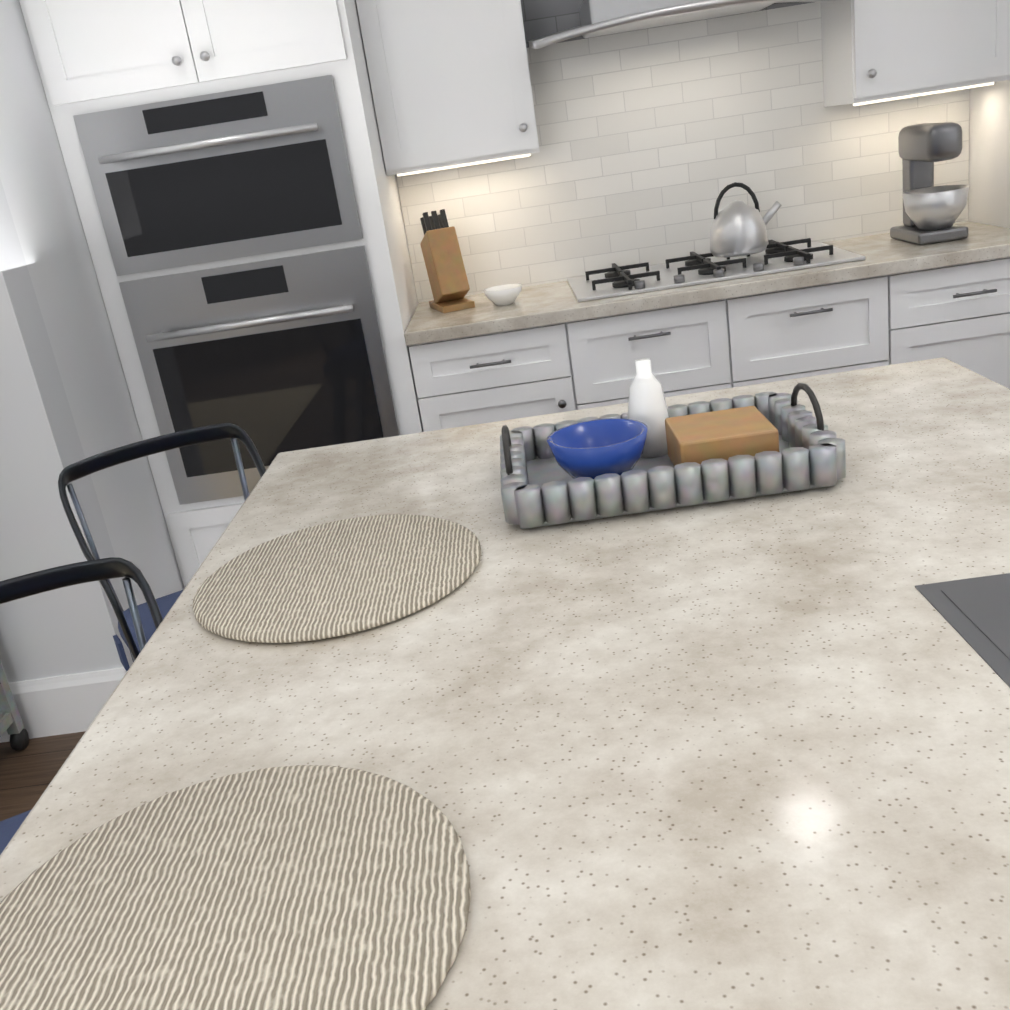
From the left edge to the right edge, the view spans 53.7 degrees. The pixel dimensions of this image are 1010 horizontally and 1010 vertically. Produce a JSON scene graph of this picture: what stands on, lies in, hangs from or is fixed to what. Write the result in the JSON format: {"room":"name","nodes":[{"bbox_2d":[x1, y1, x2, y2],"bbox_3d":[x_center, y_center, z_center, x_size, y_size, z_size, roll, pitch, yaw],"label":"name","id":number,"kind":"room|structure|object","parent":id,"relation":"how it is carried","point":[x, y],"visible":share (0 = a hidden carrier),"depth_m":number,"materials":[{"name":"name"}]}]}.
{"room":"kitchen","nodes":[
{"label":"kitchen","id":0,"kind":"room"},
{"bbox_2d":[0,731,85,820],"bbox_3d":[2.731,0.590,1.494,19.600,0.050,12.500,-8,20,2],"label":"floor","id":1,"kind":"structure","parent":0,"point":[28,773],"depth_m":2.75,"materials":[{"name":"brown wood"}]},
{"bbox_2d":[0,661,28,749],"bbox_3d":[-1.874,0.124,2.445,0.812,1.490,0.440,-8,20,2],"label":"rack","id":2,"kind":"object","parent":1,"relation":"on","point":[11,722],"visible":0.96,"depth_m":2.81,"materials":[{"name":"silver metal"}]},
{"bbox_2d":[0,667,126,742],"bbox_3d":[2.618,0.592,1.198,19.400,0.180,5.654,-8,20,2],"label":"baseboard","id":3,"kind":"structure","parent":1,"relation":"on","point":[61,704],"depth_m":2.87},
{"bbox_2d":[0,557,162,854],"bbox_3d":[-0.513,0.609,1.311,0.446,0.976,0.456,-18,22,-24],"label":"stool","id":4,"kind":"object","parent":1,"relation":"on","point":[26,585],"visible":0.21,"depth_m":1.36,"materials":[{"name":"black metal"}]},
{"bbox_2d":[58,423,265,670],"bbox_3d":[-0.530,0.371,1.969,0.446,0.976,0.456,-20,23,-27],"label":"stool","id":5,"kind":"object","parent":1,"relation":"on","point":[108,459],"visible":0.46,"depth_m":1.95,"materials":[{"name":"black metal"}]},
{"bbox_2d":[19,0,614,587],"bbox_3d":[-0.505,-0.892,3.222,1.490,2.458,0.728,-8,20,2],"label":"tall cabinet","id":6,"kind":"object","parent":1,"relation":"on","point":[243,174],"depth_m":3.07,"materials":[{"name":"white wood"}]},
{"bbox_2d":[0,357,1009,1009],"bbox_3d":[0.250,0.551,0.628,1.310,1.328,2.989,-8,20,2],"label":"kitchen island","id":7,"kind":"object","parent":1,"relation":"on","point":[750,753],"visible":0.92,"depth_m":0.94,"materials":[{"name":"beige stone"}]},
{"bbox_2d":[0,765,470,1009],"bbox_3d":[-0.215,0.307,0.731,0.384,0.012,0.384,-8,20,2],"label":"placemat","id":8,"kind":"object","parent":7,"relation":"on","point":[307,887],"visible":1,"depth_m":0.74,"materials":[{"name":"beige fabric"}]},
{"bbox_2d":[192,514,481,642],"bbox_3d":[-0.221,0.088,1.332,0.384,0.012,0.384,-8,20,2],"label":"placemat","id":9,"kind":"object","parent":7,"relation":"on","point":[337,578],"visible":1,"depth_m":1.29,"materials":[{"name":"beige fabric"}]},
{"bbox_2d":[500,358,845,528],"bbox_3d":[0.226,-0.121,1.494,0.478,0.160,0.338,-8,20,2],"label":"tray","id":10,"kind":"object","parent":7,"relation":"on","point":[650,450],"visible":1,"depth_m":1.42,"materials":[{"name":"grey metal"}]},
{"bbox_2d":[607,300,738,403],"bbox_3d":[0.464,-0.298,3.517,0.561,0.875,0.600,-8,20,2],"label":"base cabinet","id":11,"kind":"object","parent":1,"relation":"on","point":[691,349],"depth_m":3.13,"materials":[{"name":"white wood"}]},
{"bbox_2d":[731,272,914,386],"bbox_3d":[1.019,-0.376,3.495,0.561,0.875,0.600,-8,20,2],"label":"base cabinet","id":12,"kind":"object","parent":1,"relation":"on","point":[860,324],"depth_m":3.12,"materials":[{"name":"white wood"}]},
{"bbox_2d":[603,220,1009,315],"bbox_3d":[0.676,-0.756,3.333,1.996,0.040,0.635,-8,20,2],"label":"countertop","id":13,"kind":"structure","parent":12,"relation":"on","point":[874,255],"depth_m":3.11,"materials":[{"name":"beige stone"}]},
{"bbox_2d":[420,209,474,312],"bbox_3d":[-0.207,-0.829,3.375,0.110,0.320,0.209,-14,21,-14],"label":"knife block","id":14,"kind":"object","parent":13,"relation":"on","point":[445,267],"visible":1,"depth_m":3.33,"materials":[{"name":"brown wood"}]},
{"bbox_2d":[483,284,521,305],"bbox_3d":[-0.004,-0.693,3.306,0.130,0.055,0.130,-8,20,2],"label":"bowl","id":15,"kind":"object","parent":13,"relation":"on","point":[503,295],"visible":1,"depth_m":3.27,"materials":[{"name":"ceramic"}]},
{"bbox_2d":[710,182,781,256],"bbox_3d":[0.795,-0.955,3.304,0.244,0.227,0.190,-8,20,2],"label":"kettle","id":16,"kind":"object","parent":13,"relation":"on","point":[738,228],"visible":1,"depth_m":3.26,"materials":[{"name":"silver metal"}]},
{"bbox_2d":[890,122,969,244],"bbox_3d":[1.379,-1.047,3.240,0.200,0.359,0.290,-8,20,2],"label":"stand mixer","id":17,"kind":"object","parent":13,"relation":"on","point":[931,213],"visible":1,"depth_m":3.19,"materials":[{"name":"silver metal"}]},
{"bbox_2d":[915,260,1009,388],"bbox_3d":[1.482,-0.441,3.476,0.499,0.875,0.600,-8,20,2],"label":"base cabinet","id":18,"kind":"object","parent":1,"relation":"on","point":[962,314],"depth_m":3.10,"materials":[{"name":"white wood"}]},
{"bbox_2d":[0,0,184,682],"bbox_3d":[-4.231,-0.465,3.103,5.988,2.820,1.170,-8,20,2],"label":"wall","id":19,"kind":"structure","parent":0,"point":[65,399],"depth_m":2.77,"materials":[{"name":"paint"}]},
{"bbox_3d":[5.377,-1.871,3.403,13.632,2.460,0.160,-8,20,2],"label":"wall","id":20,"kind":"structure","parent":0,"visible":0},
{"bbox_2d":[528,0,830,48],"bbox_3d":[0.508,-1.847,2.970,0.960,0.803,0.530,-8,20,2],"label":"range hood","id":21,"kind":"object","parent":20,"relation":"attached to","point":[601,17],"visible":1,"depth_m":3.02,"materials":[{"name":"silver metal"}]},
{"bbox_2d":[783,0,1009,115],"bbox_3d":[1.776,-1.850,2.858,1.720,1.088,0.800,-8,20,2],"label":"wall cabinet","id":22,"kind":"object","parent":20,"relation":"attached to","point":[843,55],"depth_m":3.11,"materials":[{"name":"white wood"}]}
]}

